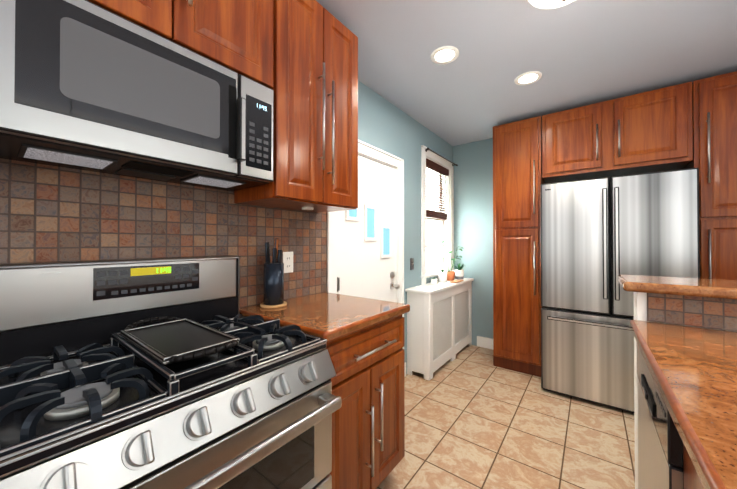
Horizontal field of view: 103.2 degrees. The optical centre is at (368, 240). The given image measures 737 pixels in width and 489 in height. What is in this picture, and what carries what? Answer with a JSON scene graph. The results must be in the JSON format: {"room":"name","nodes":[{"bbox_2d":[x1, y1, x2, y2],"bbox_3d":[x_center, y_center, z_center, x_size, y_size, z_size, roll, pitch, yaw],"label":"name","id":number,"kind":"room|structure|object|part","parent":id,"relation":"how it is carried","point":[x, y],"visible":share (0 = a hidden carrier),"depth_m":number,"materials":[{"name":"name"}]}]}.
{"room":"kitchen","nodes":[
{"label":"kitchen","id":0,"kind":"room"},
{"bbox_2d":[358,80,452,373],"bbox_3d":[-0.781,0.017,1.427,0.150,2.500,5.960,0,-1,37],"label":"wall","id":1,"kind":"structure","parent":0,"point":[384,124],"depth_m":2.81,"materials":[{"name":"blue paint"}]},
{"bbox_2d":[0,158,326,307],"bbox_3d":[-0.933,0.065,1.096,0.009,0.678,2.150,0,-1,37],"label":"tile backsplash","id":2,"kind":"structure","parent":1,"relation":"attached to","point":[49,213],"depth_m":1.15,"materials":[{"name":"tile"}]},
{"bbox_2d":[283,252,292,272],"bbox_3d":[-0.465,0.126,1.695,0.007,0.122,0.072,0,-1,37],"label":"electrical outlet","id":3,"kind":"object","parent":2,"relation":"attached to","point":[288,261],"visible":0.98,"depth_m":1.69,"materials":[{"name":"white plastic"}]},
{"bbox_2d":[88,0,272,88],"bbox_3d":[-0.748,-0.914,1.033,0.386,0.544,0.757,0,-1,37],"label":"upper cabinet","id":4,"kind":"object","parent":1,"relation":"attached to","point":[236,36],"visible":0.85,"depth_m":1.06,"materials":[{"name":"brown wood"}]},
{"bbox_2d":[0,0,273,190],"bbox_3d":[-0.750,-0.440,1.029,0.382,0.402,0.752,0,-1,37],"label":"over-the-range microwave","id":5,"kind":"object","parent":4,"relation":"attached to","point":[86,85],"visible":1,"depth_m":0.85,"materials":[{"name":"silver metal"}]},
{"bbox_2d":[234,0,357,212],"bbox_3d":[-0.346,-0.676,1.559,0.386,1.012,0.560,0,-1,37],"label":"upper cabinet","id":6,"kind":"object","parent":1,"relation":"attached to","point":[315,66],"visible":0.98,"depth_m":1.42,"materials":[{"name":"brown wood"}]},
{"bbox_2d":[327,140,403,348],"bbox_3d":[-0.035,0.258,2.383,0.172,2.033,0.986,0,-1,37],"label":"door frame","id":7,"kind":"structure","parent":1,"relation":"attached to","point":[370,152],"depth_m":2.54,"materials":[{"name":"white paint"}]},
{"bbox_2d":[337,155,399,301],"bbox_3d":[0.026,0.304,2.337,0.120,1.917,0.782,0,-1,37],"label":"door","id":8,"kind":"structure","parent":1,"relation":"in","point":[366,248],"depth_m":2.35,"materials":[{"name":"white paint"}]},
{"bbox_2d":[410,258,413,269],"bbox_3d":[0.433,0.231,2.883,0.012,0.116,0.072,0,-1,37],"label":"light switch","id":9,"kind":"object","parent":1,"relation":"attached to","point":[411,263],"visible":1,"depth_m":2.87,"materials":[{"name":"silver metal"}]},
{"bbox_2d":[421,145,454,284],"bbox_3d":[0.767,-0.255,3.423,0.194,1.475,0.880,0,-1,37],"label":"window","id":10,"kind":"structure","parent":1,"relation":"in","point":[448,227],"depth_m":3.66,"materials":[{"name":"white paint"}]},
{"bbox_3d":[0.721,-0.262,3.465,0.069,1.260,0.670,0,-1,37],"label":"window sash","id":11,"kind":"part","parent":10,"relation":"part of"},
{"bbox_2d":[426,158,450,250],"bbox_3d":[0.792,-0.303,3.417,0.100,1.173,0.669,0,-1,37],"label":"window blinds","id":12,"kind":"object","parent":10,"relation":"attached to","point":[434,166],"visible":0.69,"depth_m":3.43,"materials":[{"name":"brown wood"}]},
{"bbox_2d":[425,148,457,165],"bbox_3d":[0.854,-0.952,3.372,0.050,0.032,0.839,0,-1,37],"label":"curtain rod","id":13,"kind":"object","parent":10,"relation":"attached to","point":[440,156],"visible":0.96,"depth_m":3.29,"materials":[{"name":"brown metal"}]},
{"bbox_2d":[404,336,492,376],"bbox_3d":[-0.480,1.202,1.193,0.600,0.125,5.950,0,-1,37],"label":"baseboard","id":14,"kind":"structure","parent":1,"relation":"attached to","point":[484,342],"depth_m":3.48,"materials":[{"name":"white paint"}]},
{"bbox_2d":[453,138,492,345],"bbox_3d":[2.442,0.028,2.811,3.600,2.500,0.150,0,-1,37],"label":"wall","id":15,"kind":"structure","parent":0,"point":[473,203],"depth_m":3.57,"materials":[{"name":"blue paint"}]},
{"bbox_2d":[542,81,692,182],"bbox_3d":[2.135,-0.881,2.615,0.962,0.585,0.540,0,-1,37],"label":"upper cabinet","id":16,"kind":"object","parent":15,"relation":"attached to","point":[647,132],"visible":1,"depth_m":2.40,"materials":[{"name":"brown wood"}]},
{"bbox_2d":[376,344,634,488],"bbox_3d":[0.591,1.308,0.370,3.600,0.100,6.260,0,-1,37],"label":"floor","id":17,"kind":"structure","parent":0,"point":[475,418],"depth_m":1.91,"materials":[{"name":"tile"}]},
{"bbox_2d":[0,255,341,488],"bbox_3d":[-0.595,0.665,0.902,0.752,1.195,0.752,0,-1,37],"label":"range","id":18,"kind":"object","parent":17,"relation":"on","point":[165,373],"visible":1,"depth_m":0.80,"materials":[{"name":"silver metal"}]},
{"bbox_2d":[240,292,409,488],"bbox_3d":[-0.215,0.802,1.492,0.660,0.930,0.633,0,-1,37],"label":"base cabinet","id":19,"kind":"object","parent":17,"relation":"on","point":[364,337],"visible":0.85,"depth_m":1.31,"materials":[{"name":"brown wood"}]},
{"bbox_2d":[260,301,286,308],"bbox_3d":[-0.490,0.331,1.510,0.132,0.012,0.132,0,-1,37],"label":"trivet","id":20,"kind":"object","parent":19,"relation":"on","point":[284,304],"visible":0.69,"depth_m":1.46,"materials":[{"name":"brown wood"}]},
{"bbox_2d":[263,238,283,304],"bbox_3d":[-0.490,0.156,1.511,0.100,0.335,0.100,0,-1,37],"label":"knife block","id":21,"kind":"object","parent":20,"relation":"on","point":[273,285],"visible":1,"depth_m":1.48,"materials":[{"name":"grey plastic"}]},
{"bbox_2d":[405,277,473,380],"bbox_3d":[0.821,0.872,3.179,0.261,0.818,1.211,0,-1,37],"label":"radiator cover","id":22,"kind":"object","parent":17,"relation":"on","point":[439,324],"visible":0.98,"depth_m":2.82,"materials":[{"name":"white paint"}]},
{"bbox_2d":[431,277,437,283],"bbox_3d":[0.704,0.426,3.124,0.085,0.071,0.082,0,-1,37],"label":"succulent plant","id":23,"kind":"object","parent":22,"relation":"on","point":[434,280],"visible":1,"depth_m":3.10,"materials":[{"name":"green plant"}]},
{"bbox_2d":[438,270,446,282],"bbox_3d":[0.828,0.394,3.271,0.104,0.139,0.104,0,-1,37],"label":"potted plant","id":24,"kind":"object","parent":22,"relation":"on","point":[442,275],"visible":1,"depth_m":3.23,"materials":[{"name":"white ceramic"}]},
{"bbox_2d":[435,241,463,280],"bbox_3d":[0.933,0.234,3.417,0.373,0.460,0.386,0,-1,37],"label":"potted plant","id":25,"kind":"object","parent":22,"relation":"on","point":[450,274],"visible":0.9,"depth_m":3.37,"materials":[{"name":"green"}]},
{"bbox_2d":[450,279,463,282],"bbox_3d":[0.988,0.455,3.262,0.070,0.016,0.230,0,-1,37],"label":"wood board","id":26,"kind":"object","parent":22,"relation":"on","point":[456,281],"visible":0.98,"depth_m":3.21,"materials":[{"name":"brown wood"}]},
{"bbox_2d":[454,263,465,278],"bbox_3d":[1.100,0.369,3.545,0.177,0.193,0.214,0,-1,37],"label":"aloe plant","id":27,"kind":"object","parent":22,"relation":"on","point":[459,273],"visible":0.98,"depth_m":3.50,"materials":[{"name":"green plant"}]},
{"bbox_2d":[493,116,545,376],"bbox_3d":[1.575,0.055,3.034,0.430,2.450,0.540,0,-1,37],"label":"pantry cabinet","id":28,"kind":"object","parent":17,"relation":"on","point":[518,180],"visible":0.96,"depth_m":2.85,"materials":[{"name":"brown wood"}]},
{"bbox_2d":[540,168,699,412],"bbox_3d":[2.032,0.398,2.476,0.910,1.755,0.815,0,-1,37],"label":"refrigerator","id":29,"kind":"object","parent":17,"relation":"on","point":[599,236],"visible":0.79,"depth_m":2.21,"materials":[{"name":"silver metal"}]},
{"bbox_2d":[630,320,736,488],"bbox_3d":[0.263,0.787,-0.427,0.670,0.930,3.707,0,-1,37],"label":"countertop","id":30,"kind":"structure","parent":17,"relation":"on","point":[693,370],"depth_m":0.65,"materials":[{"name":"brown stone"}]},
{"bbox_2d":[636,342,683,488],"bbox_3d":[1.109,0.817,0.740,0.599,0.848,0.594,0,-1,37],"label":"dishwasher","id":31,"kind":"object","parent":30,"relation":"in","point":[660,454],"visible":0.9,"depth_m":0.83,"materials":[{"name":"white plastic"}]},
{"bbox_2d":[634,292,736,488],"bbox_3d":[1.725,0.735,0.869,1.375,1.054,0.139,0,-1,37],"label":"wall","id":32,"kind":"structure","parent":17,"relation":"on","point":[709,313],"depth_m":1.16,"materials":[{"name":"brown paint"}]},
{"bbox_2d":[617,274,736,299],"bbox_3d":[1.730,0.188,0.922,1.425,0.040,0.375,0,-1,37],"label":"bar","id":33,"kind":"object","parent":32,"relation":"on","point":[713,288],"visible":1,"depth_m":1.15,"materials":[{"name":"stone"}]},
{"bbox_2d":[683,71,736,279],"bbox_3d":[2.894,0.047,2.029,0.934,2.450,0.540,0,-1,37],"label":"tall cabinet","id":34,"kind":"object","parent":17,"relation":"on","point":[714,115],"visible":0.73,"depth_m":2.07,"materials":[{"name":"brown wood"}]},
{"bbox_2d":[316,0,736,145],"bbox_3d":[0.591,-1.252,0.391,3.600,0.020,6.260,0,-1,37],"label":"ceiling","id":35,"kind":"structure","parent":0,"point":[578,53],"depth_m":1.91,"materials":[{"name":"paint"}]},
{"bbox_2d":[431,46,458,63],"bbox_3d":[0.505,-1.224,1.937,0.184,0.008,0.184,0,-1,37],"label":"recessed light","id":36,"kind":"object","parent":35,"relation":"in","point":[445,54],"visible":1,"depth_m":1.93,"materials":[{"name":"white paint"}]},
{"bbox_2d":[514,71,541,84],"bbox_3d":[1.204,-1.222,2.207,0.184,0.008,0.184,0,-1,37],"label":"recessed light","id":37,"kind":"object","parent":35,"relation":"in","point":[530,77],"visible":1,"depth_m":2.20,"materials":[{"name":"white paint"}]},
{"bbox_2d":[527,0,574,8],"bbox_3d":[0.886,-1.159,1.322,0.330,0.150,0.330,0,-1,37],"label":"dome ceiling light","id":38,"kind":"object","parent":35,"relation":"attached to","point":[546,4],"visible":1,"depth_m":1.39,"materials":[{"name":"white glass"}]},
{"label":"outside","id":39,"kind":"structure","parent":0,"visible":0},
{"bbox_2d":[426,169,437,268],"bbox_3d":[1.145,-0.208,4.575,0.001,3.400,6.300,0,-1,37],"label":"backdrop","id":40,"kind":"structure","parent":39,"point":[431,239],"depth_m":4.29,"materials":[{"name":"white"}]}
]}

